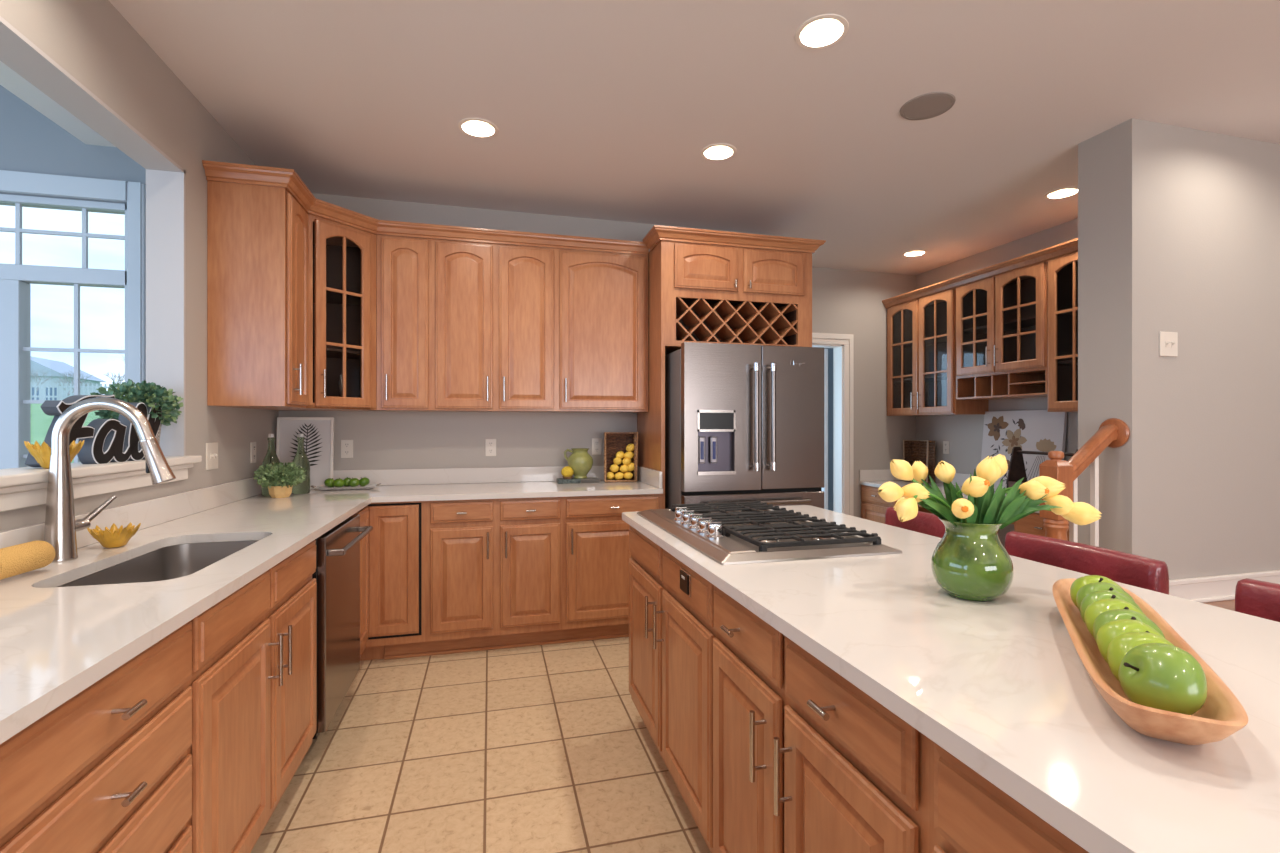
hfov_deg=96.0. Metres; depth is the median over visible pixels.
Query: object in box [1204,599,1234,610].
floor
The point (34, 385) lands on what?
fence
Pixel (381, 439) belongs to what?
wall
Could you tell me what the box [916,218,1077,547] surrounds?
wall
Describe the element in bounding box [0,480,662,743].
countertop
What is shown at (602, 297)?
upper cabinet
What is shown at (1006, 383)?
shelf
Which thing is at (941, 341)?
shelf
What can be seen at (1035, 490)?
tulip
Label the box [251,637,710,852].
floor
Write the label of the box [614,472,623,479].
lemon
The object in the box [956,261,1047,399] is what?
upper cabinet
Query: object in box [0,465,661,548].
backsplash
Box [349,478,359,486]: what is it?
apple
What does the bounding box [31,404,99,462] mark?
lawn
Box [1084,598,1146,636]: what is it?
apple
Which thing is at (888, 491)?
tulip
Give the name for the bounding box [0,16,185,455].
trim
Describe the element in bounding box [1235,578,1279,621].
bar stool
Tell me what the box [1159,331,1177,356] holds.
wall switch
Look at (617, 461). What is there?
lemon
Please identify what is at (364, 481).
apple
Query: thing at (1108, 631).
apple
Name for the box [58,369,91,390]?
bare tree
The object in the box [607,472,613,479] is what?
lemon
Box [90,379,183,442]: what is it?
boxwood
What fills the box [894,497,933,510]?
tulip
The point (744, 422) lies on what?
refrigerator
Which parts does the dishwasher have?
door, handle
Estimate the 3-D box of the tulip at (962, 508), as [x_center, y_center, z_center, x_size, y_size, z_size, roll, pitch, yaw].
[0.704,0.239,1.251,0.042,0.170,0.130,0,0,34]
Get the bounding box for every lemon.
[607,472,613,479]
[610,464,618,471]
[613,458,621,464]
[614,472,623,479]
[616,451,623,458]
[619,465,627,471]
[622,458,630,464]
[624,451,633,458]
[624,472,632,479]
[626,443,634,451]
[628,463,635,470]
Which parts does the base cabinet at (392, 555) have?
door, door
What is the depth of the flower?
1.20 m
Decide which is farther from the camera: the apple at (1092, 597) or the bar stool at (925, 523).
the bar stool at (925, 523)
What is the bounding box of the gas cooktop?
[637,501,901,564]
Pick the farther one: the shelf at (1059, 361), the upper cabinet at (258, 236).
the shelf at (1059, 361)
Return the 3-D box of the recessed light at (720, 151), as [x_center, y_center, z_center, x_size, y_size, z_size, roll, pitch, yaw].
[0.417,-1.496,3.063,0.190,0.094,0.190,0,0,-15]
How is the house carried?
on the lawn
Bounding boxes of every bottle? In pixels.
[261,433,280,495]
[292,433,309,493]
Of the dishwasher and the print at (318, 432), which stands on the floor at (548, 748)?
the dishwasher
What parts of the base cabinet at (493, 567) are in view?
drawer, door, handle, handle, drawer, door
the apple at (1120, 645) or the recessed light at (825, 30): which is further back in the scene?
the recessed light at (825, 30)
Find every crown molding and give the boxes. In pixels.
[202,160,648,254]
[642,225,825,253]
[882,238,1077,308]
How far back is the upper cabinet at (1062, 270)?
3.88 m
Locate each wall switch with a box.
[206,442,217,469]
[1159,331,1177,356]
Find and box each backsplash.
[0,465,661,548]
[859,469,972,485]
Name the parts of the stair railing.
newel post, handrail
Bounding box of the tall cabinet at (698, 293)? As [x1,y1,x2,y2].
[637,240,811,508]
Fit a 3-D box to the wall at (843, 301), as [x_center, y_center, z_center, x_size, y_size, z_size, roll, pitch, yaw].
[1.431,-0.078,6.117,2.750,2.751,1.680,0,0,-15]
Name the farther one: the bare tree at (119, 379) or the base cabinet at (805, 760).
the bare tree at (119, 379)
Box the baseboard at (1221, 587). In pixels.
[1169,570,1279,602]
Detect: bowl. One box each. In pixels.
[24,440,83,468]
[87,522,140,547]
[1052,578,1247,744]
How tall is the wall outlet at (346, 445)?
0.115 m
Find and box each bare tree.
[31,369,54,391]
[54,374,91,395]
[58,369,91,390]
[103,371,124,388]
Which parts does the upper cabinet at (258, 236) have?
handle, door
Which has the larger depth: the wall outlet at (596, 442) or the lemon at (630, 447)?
the wall outlet at (596, 442)
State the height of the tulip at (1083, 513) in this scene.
0.156 m
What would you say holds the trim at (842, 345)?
attached to the wall at (843, 301)
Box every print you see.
[276,417,333,488]
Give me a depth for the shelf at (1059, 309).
3.87 m
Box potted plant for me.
[253,462,306,497]
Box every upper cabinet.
[207,181,308,407]
[249,213,380,410]
[377,235,435,411]
[432,239,556,411]
[555,248,647,412]
[887,288,988,415]
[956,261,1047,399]
[1048,251,1077,411]
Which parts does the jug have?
handle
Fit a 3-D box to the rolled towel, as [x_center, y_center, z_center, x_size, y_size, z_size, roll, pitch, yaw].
[-1.572,0.338,1.446,0.078,0.073,0.161,0,0,-11]
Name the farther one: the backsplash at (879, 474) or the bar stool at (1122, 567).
the backsplash at (879, 474)
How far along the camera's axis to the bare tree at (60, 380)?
49.38 m
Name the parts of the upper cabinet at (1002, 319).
door, handle, door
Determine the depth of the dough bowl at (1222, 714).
0.71 m
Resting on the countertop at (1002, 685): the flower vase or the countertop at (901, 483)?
the flower vase
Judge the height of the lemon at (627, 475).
0.053 m
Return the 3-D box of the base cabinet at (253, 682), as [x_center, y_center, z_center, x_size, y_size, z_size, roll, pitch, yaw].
[-1.389,0.856,1.659,0.668,0.884,0.930,0,0,-15]
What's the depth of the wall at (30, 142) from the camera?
2.94 m
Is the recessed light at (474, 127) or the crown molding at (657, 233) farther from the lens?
the crown molding at (657, 233)
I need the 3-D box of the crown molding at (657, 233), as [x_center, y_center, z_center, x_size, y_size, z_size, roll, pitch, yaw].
[0.567,-1.174,3.938,1.164,0.070,0.662,0,0,-15]
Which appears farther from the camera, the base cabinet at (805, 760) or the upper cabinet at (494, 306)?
the upper cabinet at (494, 306)
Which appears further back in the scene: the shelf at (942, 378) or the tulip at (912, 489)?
the shelf at (942, 378)
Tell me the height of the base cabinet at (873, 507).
0.745 m
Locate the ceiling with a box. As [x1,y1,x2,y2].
[0,0,1279,274]
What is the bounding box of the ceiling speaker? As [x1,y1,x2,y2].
[900,92,955,119]
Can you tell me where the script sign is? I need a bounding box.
[25,395,161,466]
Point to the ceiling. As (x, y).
(600, 109)
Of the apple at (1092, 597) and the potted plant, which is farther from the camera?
the potted plant
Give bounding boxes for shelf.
[313,284,360,304]
[313,346,360,358]
[893,374,946,382]
[895,333,946,346]
[956,368,1047,399]
[963,315,1035,333]
[1057,359,1077,364]
[1058,307,1077,314]
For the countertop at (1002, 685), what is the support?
on the base cabinet at (672, 632)
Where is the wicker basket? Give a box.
[903,440,934,482]
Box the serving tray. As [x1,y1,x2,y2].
[310,483,380,489]
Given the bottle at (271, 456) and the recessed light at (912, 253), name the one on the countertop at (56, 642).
the bottle at (271, 456)
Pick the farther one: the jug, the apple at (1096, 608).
the jug
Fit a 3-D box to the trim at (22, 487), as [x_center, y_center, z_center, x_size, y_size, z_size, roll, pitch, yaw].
[-1.562,0.179,0.782,0.195,0.098,3.540,0,0,-15]
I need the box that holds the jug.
[564,448,592,478]
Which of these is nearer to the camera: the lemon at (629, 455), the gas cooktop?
the gas cooktop
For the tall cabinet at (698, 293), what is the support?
on the floor at (548, 748)
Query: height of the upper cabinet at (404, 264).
1.060 m
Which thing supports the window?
in the wall at (30, 142)
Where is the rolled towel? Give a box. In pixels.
[0,540,54,579]
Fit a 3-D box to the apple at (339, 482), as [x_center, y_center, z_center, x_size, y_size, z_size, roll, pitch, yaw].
[-1.794,0.341,3.433,0.063,0.058,0.062,0,0,-32]
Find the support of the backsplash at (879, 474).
attached to the wall at (964, 433)
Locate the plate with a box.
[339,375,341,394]
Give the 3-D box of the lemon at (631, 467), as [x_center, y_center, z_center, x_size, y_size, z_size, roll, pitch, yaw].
[-0.060,0.283,3.951,0.063,0.060,0.054,0,0,13]
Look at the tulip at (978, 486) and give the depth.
1.24 m
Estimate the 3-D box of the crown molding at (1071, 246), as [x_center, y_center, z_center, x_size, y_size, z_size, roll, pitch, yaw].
[2.626,-1.147,4.316,0.055,0.080,2.405,0,0,-15]
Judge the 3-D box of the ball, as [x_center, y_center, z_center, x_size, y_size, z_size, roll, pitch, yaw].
[-0.484,0.313,3.847,0.084,0.082,0.084,0,0,-15]
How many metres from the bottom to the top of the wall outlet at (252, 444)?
0.115 m
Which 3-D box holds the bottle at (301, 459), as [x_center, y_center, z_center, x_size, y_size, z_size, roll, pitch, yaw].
[-1.917,0.213,3.257,0.092,0.340,0.092,0,0,-15]
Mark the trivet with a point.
(559, 480)
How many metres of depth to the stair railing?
2.73 m
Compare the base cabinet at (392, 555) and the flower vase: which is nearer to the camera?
the flower vase
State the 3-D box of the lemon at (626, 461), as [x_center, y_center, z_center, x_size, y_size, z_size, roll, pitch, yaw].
[-0.091,0.243,3.947,0.060,0.058,0.059,0,0,3]
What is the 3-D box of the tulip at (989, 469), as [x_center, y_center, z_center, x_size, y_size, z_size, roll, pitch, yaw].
[0.775,0.195,1.284,0.049,0.258,0.053,0,0,-15]
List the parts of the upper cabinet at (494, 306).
door, handle, handle, door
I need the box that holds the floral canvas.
[981,410,1067,490]
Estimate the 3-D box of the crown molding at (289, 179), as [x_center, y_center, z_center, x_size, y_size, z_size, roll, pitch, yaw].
[-1.070,-1.163,3.379,2.365,0.072,0.559,0,0,-33]
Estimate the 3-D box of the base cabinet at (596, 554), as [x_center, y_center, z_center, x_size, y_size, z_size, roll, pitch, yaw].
[-0.232,0.856,3.728,0.608,0.884,0.668,0,0,-15]
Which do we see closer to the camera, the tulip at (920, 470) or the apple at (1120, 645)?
the apple at (1120, 645)
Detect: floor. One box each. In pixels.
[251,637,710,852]
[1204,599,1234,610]
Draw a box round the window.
[0,170,145,468]
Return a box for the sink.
[58,540,258,586]
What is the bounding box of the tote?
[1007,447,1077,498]
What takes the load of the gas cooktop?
in the countertop at (1002, 685)
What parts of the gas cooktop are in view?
knob, knob, knob, knob, knob, burner, burner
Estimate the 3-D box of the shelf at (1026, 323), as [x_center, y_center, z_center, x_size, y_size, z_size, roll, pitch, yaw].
[2.829,-0.762,4.333,0.288,0.018,0.748,0,0,-15]
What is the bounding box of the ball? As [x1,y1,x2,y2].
[561,466,573,478]
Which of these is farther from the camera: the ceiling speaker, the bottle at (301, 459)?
the bottle at (301, 459)
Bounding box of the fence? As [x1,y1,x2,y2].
[31,383,116,399]
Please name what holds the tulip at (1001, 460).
in the flower vase
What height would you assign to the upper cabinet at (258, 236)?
1.060 m
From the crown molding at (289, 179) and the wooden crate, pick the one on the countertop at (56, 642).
the wooden crate
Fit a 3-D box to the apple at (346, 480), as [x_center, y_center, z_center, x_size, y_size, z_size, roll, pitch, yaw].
[-1.769,0.341,3.491,0.063,0.058,0.063,0,0,14]
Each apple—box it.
[324,478,333,487]
[333,478,344,487]
[343,477,350,486]
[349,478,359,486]
[359,477,369,486]
[1070,575,1121,607]
[1076,582,1134,610]
[1080,590,1142,622]
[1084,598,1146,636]
[1093,609,1164,642]
[1096,619,1163,662]
[1107,632,1173,680]
[1118,643,1206,714]
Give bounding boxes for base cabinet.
[0,621,191,852]
[187,540,316,852]
[355,501,424,660]
[425,497,561,641]
[562,494,660,629]
[629,525,716,852]
[713,586,928,852]
[861,485,932,523]
[929,739,1088,852]
[1014,512,1068,540]
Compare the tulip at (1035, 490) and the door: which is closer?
the tulip at (1035, 490)
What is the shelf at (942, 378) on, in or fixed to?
attached to the upper cabinet at (921, 333)
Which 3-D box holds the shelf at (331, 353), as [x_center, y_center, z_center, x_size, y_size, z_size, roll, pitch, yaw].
[-1.877,-0.428,3.354,0.543,0.012,0.502,0,0,-17]
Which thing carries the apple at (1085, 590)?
in the dough bowl at (1222, 714)
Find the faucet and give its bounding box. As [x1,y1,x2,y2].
[44,397,175,562]
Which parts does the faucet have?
lever handle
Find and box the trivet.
[557,477,599,483]
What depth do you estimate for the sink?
1.97 m
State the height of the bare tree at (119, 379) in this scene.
3.153 m
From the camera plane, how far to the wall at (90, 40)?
2.36 m
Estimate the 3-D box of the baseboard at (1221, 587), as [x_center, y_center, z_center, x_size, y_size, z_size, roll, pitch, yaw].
[3.633,0.804,3.049,2.633,0.118,0.030,0,0,-15]
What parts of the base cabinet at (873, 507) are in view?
door, drawer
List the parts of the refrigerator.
screen frame, door, freezer drawer, handle, handle, handle, door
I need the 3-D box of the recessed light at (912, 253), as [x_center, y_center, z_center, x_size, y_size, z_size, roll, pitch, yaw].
[2.314,-1.496,4.856,0.190,0.094,0.190,0,0,-15]
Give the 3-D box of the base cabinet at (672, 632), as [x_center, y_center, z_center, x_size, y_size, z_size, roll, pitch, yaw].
[0.358,0.856,2.123,0.678,0.884,0.990,0,0,-15]
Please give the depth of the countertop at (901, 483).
5.20 m
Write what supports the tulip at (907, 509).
in the flower vase
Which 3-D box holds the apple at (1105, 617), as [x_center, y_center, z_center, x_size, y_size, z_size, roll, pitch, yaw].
[0.760,0.327,0.897,0.086,0.076,0.082,0,0,15]
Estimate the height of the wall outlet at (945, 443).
0.115 m
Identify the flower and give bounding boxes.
[961,506,968,511]
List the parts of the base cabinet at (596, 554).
handle, door, drawer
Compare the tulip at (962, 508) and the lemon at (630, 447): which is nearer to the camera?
the tulip at (962, 508)
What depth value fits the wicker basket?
5.36 m
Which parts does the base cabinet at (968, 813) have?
drawer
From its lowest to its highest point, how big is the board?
0.085 m
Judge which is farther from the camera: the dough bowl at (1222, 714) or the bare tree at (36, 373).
the bare tree at (36, 373)
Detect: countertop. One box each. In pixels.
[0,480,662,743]
[622,505,1279,852]
[859,480,1038,512]
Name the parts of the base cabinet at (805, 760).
handle, door, drawer, handle, handle, handle, door, drawer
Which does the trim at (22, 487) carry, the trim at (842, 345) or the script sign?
the script sign
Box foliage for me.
[918,469,1062,528]
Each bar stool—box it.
[885,507,944,537]
[1005,531,1168,594]
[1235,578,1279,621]
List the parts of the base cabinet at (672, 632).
door, handle, handle, door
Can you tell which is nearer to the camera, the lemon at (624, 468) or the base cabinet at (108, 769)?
the base cabinet at (108, 769)
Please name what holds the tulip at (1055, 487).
in the flower vase
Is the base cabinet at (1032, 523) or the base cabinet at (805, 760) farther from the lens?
the base cabinet at (1032, 523)
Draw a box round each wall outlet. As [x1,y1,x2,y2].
[250,442,255,462]
[341,440,352,457]
[485,439,495,455]
[592,438,601,454]
[943,441,948,453]
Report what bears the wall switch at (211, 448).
attached to the wall at (90, 40)
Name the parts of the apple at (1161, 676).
stem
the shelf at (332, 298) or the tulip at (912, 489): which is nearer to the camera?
the tulip at (912, 489)
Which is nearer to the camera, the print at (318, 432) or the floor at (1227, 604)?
the floor at (1227, 604)
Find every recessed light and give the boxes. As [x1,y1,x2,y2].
[458,118,497,137]
[701,143,736,160]
[795,14,848,49]
[902,250,926,256]
[1044,187,1077,198]
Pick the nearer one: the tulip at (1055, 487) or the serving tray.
the tulip at (1055, 487)
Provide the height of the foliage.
0.135 m
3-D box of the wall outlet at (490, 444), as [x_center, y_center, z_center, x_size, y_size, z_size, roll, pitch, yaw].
[-1.003,0.148,3.877,0.070,0.115,0.018,0,0,-15]
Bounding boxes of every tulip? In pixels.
[878,482,958,521]
[890,460,927,490]
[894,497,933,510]
[896,493,960,522]
[902,483,930,502]
[911,460,927,484]
[934,461,954,489]
[952,498,973,520]
[956,476,989,498]
[976,456,1000,485]
[992,454,1007,477]
[1005,476,1064,498]
[1005,480,1048,499]
[1043,495,1073,514]
[1044,502,1101,524]
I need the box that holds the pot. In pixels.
[156,424,161,442]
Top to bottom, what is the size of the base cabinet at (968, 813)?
0.884 m
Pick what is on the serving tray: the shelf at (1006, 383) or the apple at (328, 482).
the apple at (328, 482)
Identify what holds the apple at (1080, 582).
in the dough bowl at (1222, 714)
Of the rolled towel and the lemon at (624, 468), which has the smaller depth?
the rolled towel
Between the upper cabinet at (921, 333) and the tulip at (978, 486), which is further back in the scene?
the upper cabinet at (921, 333)
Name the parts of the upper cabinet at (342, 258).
handle, door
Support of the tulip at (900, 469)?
in the flower vase
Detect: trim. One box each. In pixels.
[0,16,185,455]
[0,455,201,511]
[812,333,853,515]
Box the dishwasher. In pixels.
[312,514,372,738]
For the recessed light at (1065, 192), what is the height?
0.094 m
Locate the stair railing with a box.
[1039,418,1129,546]
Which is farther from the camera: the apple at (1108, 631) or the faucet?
the faucet
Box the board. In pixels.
[384,624,628,659]
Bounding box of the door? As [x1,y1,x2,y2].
[822,349,827,509]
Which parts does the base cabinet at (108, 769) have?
handle, handle, drawer, drawer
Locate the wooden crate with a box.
[604,432,637,481]
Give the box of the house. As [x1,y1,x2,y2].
[31,356,105,399]
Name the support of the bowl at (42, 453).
on the trim at (22, 487)
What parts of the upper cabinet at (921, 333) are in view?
door, door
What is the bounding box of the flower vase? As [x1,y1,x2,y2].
[931,517,1013,600]
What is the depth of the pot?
2.30 m
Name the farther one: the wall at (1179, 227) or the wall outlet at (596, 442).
the wall outlet at (596, 442)
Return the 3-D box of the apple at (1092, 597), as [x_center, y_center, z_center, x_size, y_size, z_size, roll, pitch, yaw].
[0.819,0.327,1.003,0.086,0.076,0.084,0,0,9]
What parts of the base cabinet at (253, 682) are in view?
door, handle, handle, door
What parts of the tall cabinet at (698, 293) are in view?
door, door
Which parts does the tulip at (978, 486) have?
stem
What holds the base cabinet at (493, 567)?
on the floor at (548, 748)
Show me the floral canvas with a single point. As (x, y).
(1030, 430)
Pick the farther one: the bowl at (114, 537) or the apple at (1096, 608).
the bowl at (114, 537)
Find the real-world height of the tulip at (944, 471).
0.244 m
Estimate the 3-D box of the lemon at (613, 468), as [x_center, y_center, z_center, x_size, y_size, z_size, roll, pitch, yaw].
[-0.176,0.291,3.935,0.059,0.054,0.059,0,0,-20]
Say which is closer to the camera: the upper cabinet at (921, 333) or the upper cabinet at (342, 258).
the upper cabinet at (342, 258)
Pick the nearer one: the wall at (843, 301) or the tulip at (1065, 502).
the tulip at (1065, 502)
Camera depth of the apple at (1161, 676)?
0.71 m
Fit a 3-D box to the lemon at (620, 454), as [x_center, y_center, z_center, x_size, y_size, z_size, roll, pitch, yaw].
[-0.136,0.201,3.941,0.060,0.057,0.059,0,0,6]
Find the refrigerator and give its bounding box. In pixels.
[665,342,823,508]
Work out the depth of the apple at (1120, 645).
0.80 m
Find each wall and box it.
[0,0,278,531]
[0,85,145,203]
[279,193,783,469]
[812,267,915,517]
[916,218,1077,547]
[1078,118,1279,579]

